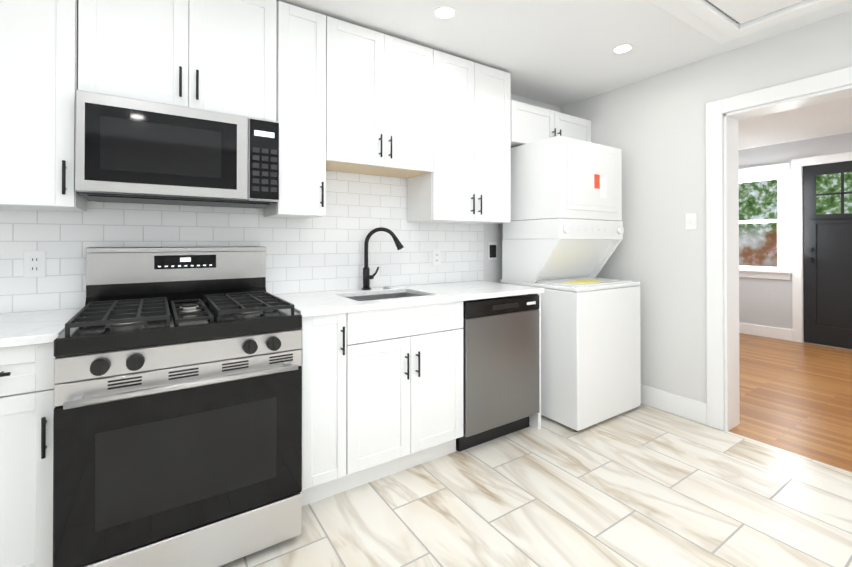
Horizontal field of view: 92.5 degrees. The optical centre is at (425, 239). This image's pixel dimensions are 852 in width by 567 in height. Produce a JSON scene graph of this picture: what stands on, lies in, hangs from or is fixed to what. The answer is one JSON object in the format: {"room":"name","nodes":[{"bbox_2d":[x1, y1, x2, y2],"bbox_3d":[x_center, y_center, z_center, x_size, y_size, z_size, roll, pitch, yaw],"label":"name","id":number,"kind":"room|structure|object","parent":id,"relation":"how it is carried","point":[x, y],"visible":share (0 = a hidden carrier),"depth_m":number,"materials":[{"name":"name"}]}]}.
{"room":"kitchen","nodes":[
{"label":"kitchen","id":0,"kind":"room"},
{"bbox_2d":[0,93,559,313],"bbox_3d":[-0.922,0.010,2.381,5.411,2.440,0.150,0,0,-33],"label":"wall","id":1,"kind":"structure","parent":0,"point":[320,254],"depth_m":2.37,"materials":[{"name":"tile"}]},
{"bbox_2d":[23,251,45,277],"bbox_3d":[-1.699,0.108,1.772,0.072,0.116,0.007,0,0,-33],"label":"electrical outlet","id":2,"kind":"object","parent":1,"relation":"attached to","point":[34,263],"visible":1,"depth_m":1.77,"materials":[{"name":"white plastic"}]},
{"bbox_2d":[0,0,99,211],"bbox_3d":[-1.629,-0.662,1.629,0.520,1.064,0.317,0,0,-33],"label":"upper cabinet","id":3,"kind":"object","parent":1,"relation":"attached to","point":[50,49],"depth_m":1.56,"materials":[{"name":"white wood"}]},
{"bbox_2d":[100,0,279,123],"bbox_3d":[-1.144,-0.885,1.950,0.760,0.614,0.317,0,0,-33],"label":"upper cabinet","id":4,"kind":"object","parent":1,"relation":"attached to","point":[223,56],"depth_m":1.83,"materials":[{"name":"white wood"}]},
{"bbox_2d":[75,90,278,207],"bbox_3d":[-1.124,-0.369,1.917,0.752,0.399,0.390,0,0,-33],"label":"microwave","id":5,"kind":"object","parent":4,"relation":"attached to","point":[132,150],"visible":0.98,"depth_m":1.73,"materials":[{"name":"grey metal"}]},
{"bbox_2d":[264,1,339,218],"bbox_3d":[-0.721,-0.659,2.227,0.372,1.064,0.317,0,0,-33],"label":"upper cabinet","id":6,"kind":"object","parent":1,"relation":"attached to","point":[309,126],"depth_m":2.12,"materials":[{"name":"white wood"}]},
{"bbox_2d":[340,20,435,177],"bbox_3d":[-0.329,-0.806,2.487,0.687,0.766,0.317,0,0,-33],"label":"upper cabinet","id":7,"kind":"object","parent":1,"relation":"attached to","point":[388,83],"depth_m":2.37,"materials":[{"name":"white wood"}]},
{"bbox_2d":[433,250,440,265],"bbox_3d":[0.077,0.133,2.944,0.072,0.116,0.007,0,0,-33],"label":"electrical outlet","id":8,"kind":"object","parent":1,"relation":"attached to","point":[436,257],"visible":1,"depth_m":2.94,"materials":[{"name":"white plastic"}]},
{"bbox_2d":[404,50,515,223],"bbox_3d":[0.214,-0.655,2.844,0.733,1.064,0.317,0,0,-33],"label":"upper cabinet","id":9,"kind":"object","parent":1,"relation":"attached to","point":[443,133],"depth_m":2.71,"materials":[{"name":"white wood"}]},
{"bbox_2d":[488,242,496,259],"bbox_3d":[0.529,0.095,3.240,0.100,0.140,0.011,0,0,-33],"label":"outlet","id":10,"kind":"object","parent":1,"relation":"attached to","point":[492,250],"visible":1,"depth_m":3.23,"materials":[{"name":"black"}]},
{"bbox_2d":[516,101,590,145],"bbox_3d":[0.915,-0.852,3.307,0.939,0.296,0.317,0,0,-33],"label":"upper cabinet","id":11,"kind":"object","parent":1,"relation":"attached to","point":[533,123],"depth_m":3.12,"materials":[{"name":"white wood"}]},
{"bbox_2d":[219,333,851,566],"bbox_3d":[1.491,1.252,1.838,8.850,0.050,5.800,0,0,-33],"label":"floor","id":12,"kind":"structure","parent":0,"point":[643,485],"depth_m":1.96,"materials":[{"name":"tile"}]},
{"bbox_2d":[0,343,54,566],"bbox_3d":[-1.577,0.783,1.485,0.456,0.884,0.602,0,0,-33],"label":"base cabinet","id":13,"kind":"object","parent":12,"relation":"on","point":[27,384],"depth_m":1.32,"materials":[{"name":"white wood"}]},
{"bbox_2d":[53,246,301,566],"bbox_3d":[-1.005,0.632,1.731,0.752,1.190,0.798,0,0,-33],"label":"range","id":14,"kind":"object","parent":12,"relation":"on","point":[177,427],"visible":1,"depth_m":1.45,"materials":[{"name":"grey metal"}]},
{"bbox_2d":[300,311,363,505],"bbox_3d":[-0.601,0.787,2.128,0.272,0.884,0.602,0,0,-33],"label":"base cabinet","id":15,"kind":"object","parent":12,"relation":"on","point":[332,366],"depth_m":1.89,"materials":[{"name":"white wood"}]},
{"bbox_2d":[0,281,543,347],"bbox_3d":[-0.892,0.328,1.924,3.560,0.030,0.627,0,0,-33],"label":"countertop","id":16,"kind":"structure","parent":15,"relation":"on","point":[17,329],"depth_m":2.05,"materials":[{"name":"stone"}]},
{"bbox_2d":[362,227,403,289],"bbox_3d":[-0.271,0.120,2.550,0.212,0.390,0.205,0,0,-33],"label":"faucet","id":17,"kind":"object","parent":16,"relation":"on","point":[367,276],"visible":1,"depth_m":2.55,"materials":[{"name":"black metal"}]},
{"bbox_2d":[456,294,538,451],"bbox_3d":[0.318,0.796,2.704,0.604,0.872,0.592,0,0,-33],"label":"dishwasher","id":18,"kind":"object","parent":12,"relation":"on","point":[500,366],"visible":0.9,"depth_m":2.44,"materials":[{"name":"grey metal"}]},
{"bbox_2d":[500,135,640,431],"bbox_3d":[1.066,0.274,3.061,0.730,1.920,0.700,0,0,-33],"label":"laundry","id":19,"kind":"object","parent":12,"relation":"on","point":[563,230],"visible":0.9,"depth_m":2.80,"materials":[{"name":"white metal"}]},
{"bbox_2d":[277,0,851,149],"bbox_3d":[1.491,-1.263,1.853,8.850,0.100,5.800,0,0,-33],"label":"ceiling","id":20,"kind":"structure","parent":0,"point":[559,53],"depth_m":2.48,"materials":[{"name":"white paint"}]},
{"bbox_2d":[434,6,456,18],"bbox_3d":[0.102,-1.208,2.176,0.124,0.005,0.124,0,0,-33],"label":"recessed light","id":21,"kind":"object","parent":20,"relation":"in","point":[444,12],"visible":1,"depth_m":2.17,"materials":[{"name":"white plastic"}]},
{"bbox_2d":[612,44,633,53],"bbox_3d":[1.245,-1.206,2.585,0.124,0.005,0.124,0,0,-33],"label":"recessed light","id":22,"kind":"object","parent":20,"relation":"in","point":[622,48],"visible":1,"depth_m":2.57,"materials":[{"name":"white plastic"}]},
{"bbox_2d":[649,0,844,43],"bbox_3d":[1.454,-1.192,1.771,1.360,0.040,0.825,0,0,-33],"label":"attic hatch","id":23,"kind":"structure","parent":20,"relation":"attached to","point":[721,21],"depth_m":2.14,"materials":[{"name":"white wood"}]},
{"bbox_2d":[560,10,851,429],"bbox_3d":[2.567,0.007,1.836,0.186,2.440,4.600,0,0,-33],"label":"wall","id":24,"kind":"structure","parent":0,"point":[653,128],"depth_m":2.88,"materials":[{"name":"white paint"}]},
{"bbox_2d":[641,384,706,424],"bbox_3d":[1.542,1.165,3.201,0.014,0.140,1.180,0,0,-33],"label":"baseboard","id":25,"kind":"structure","parent":24,"relation":"attached to","point":[687,408],"depth_m":2.87,"materials":[{"name":"white wood"}]},
{"bbox_2d":[685,213,696,229],"bbox_3d":[1.816,-0.122,2.797,0.008,0.116,0.072,0,0,-33],"label":"switch plate","id":26,"kind":"object","parent":24,"relation":"attached to","point":[690,221],"visible":1,"depth_m":2.79,"materials":[{"name":"white plastic"}]},
{"bbox_2d":[706,67,851,430],"bbox_3d":[2.355,0.161,2.157,0.222,2.137,1.468,0,0,-33],"label":"door frame","id":27,"kind":"structure","parent":24,"relation":"attached to","point":[722,308],"depth_m":2.65,"materials":[{"name":"white wood"}]},
{"bbox_2d":[738,132,851,342],"bbox_3d":[5.102,0.021,4.226,0.200,2.440,5.800,0,0,-33],"label":"wall","id":28,"kind":"structure","parent":0,"point":[764,302],"depth_m":5.12,"materials":[{"name":"grey paint"}]},
{"bbox_2d":[739,163,791,279],"bbox_3d":[4.218,-0.217,5.463,0.185,1.440,1.075,0,0,-33],"label":"window","id":29,"kind":"structure","parent":28,"relation":"in","point":[764,219],"depth_m":5.29,"materials":[{"name":"white"}]},
{"bbox_2d":[739,322,791,340],"bbox_3d":[3.943,1.179,5.780,0.014,0.140,1.918,0,0,-33],"label":"baseboard","id":30,"kind":"structure","parent":28,"relation":"attached to","point":[745,328],"depth_m":5.19,"materials":[{"name":"white wood"}]},
{"bbox_2d":[791,152,851,342],"bbox_3d":[4.814,0.133,4.554,0.118,2.220,1.095,0,0,-33],"label":"door frame","id":31,"kind":"structure","parent":28,"relation":"attached to","point":[797,256],"depth_m":4.93,"materials":[{"name":"white wood"}]},
{"bbox_2d":[803,161,851,348],"bbox_3d":[4.793,0.176,4.540,0.092,2.117,0.905,0,0,-33],"label":"front door","id":32,"kind":"structure","parent":28,"relation":"in","point":[827,251],"depth_m":4.74,"materials":[{"name":"black wood"}]}
]}

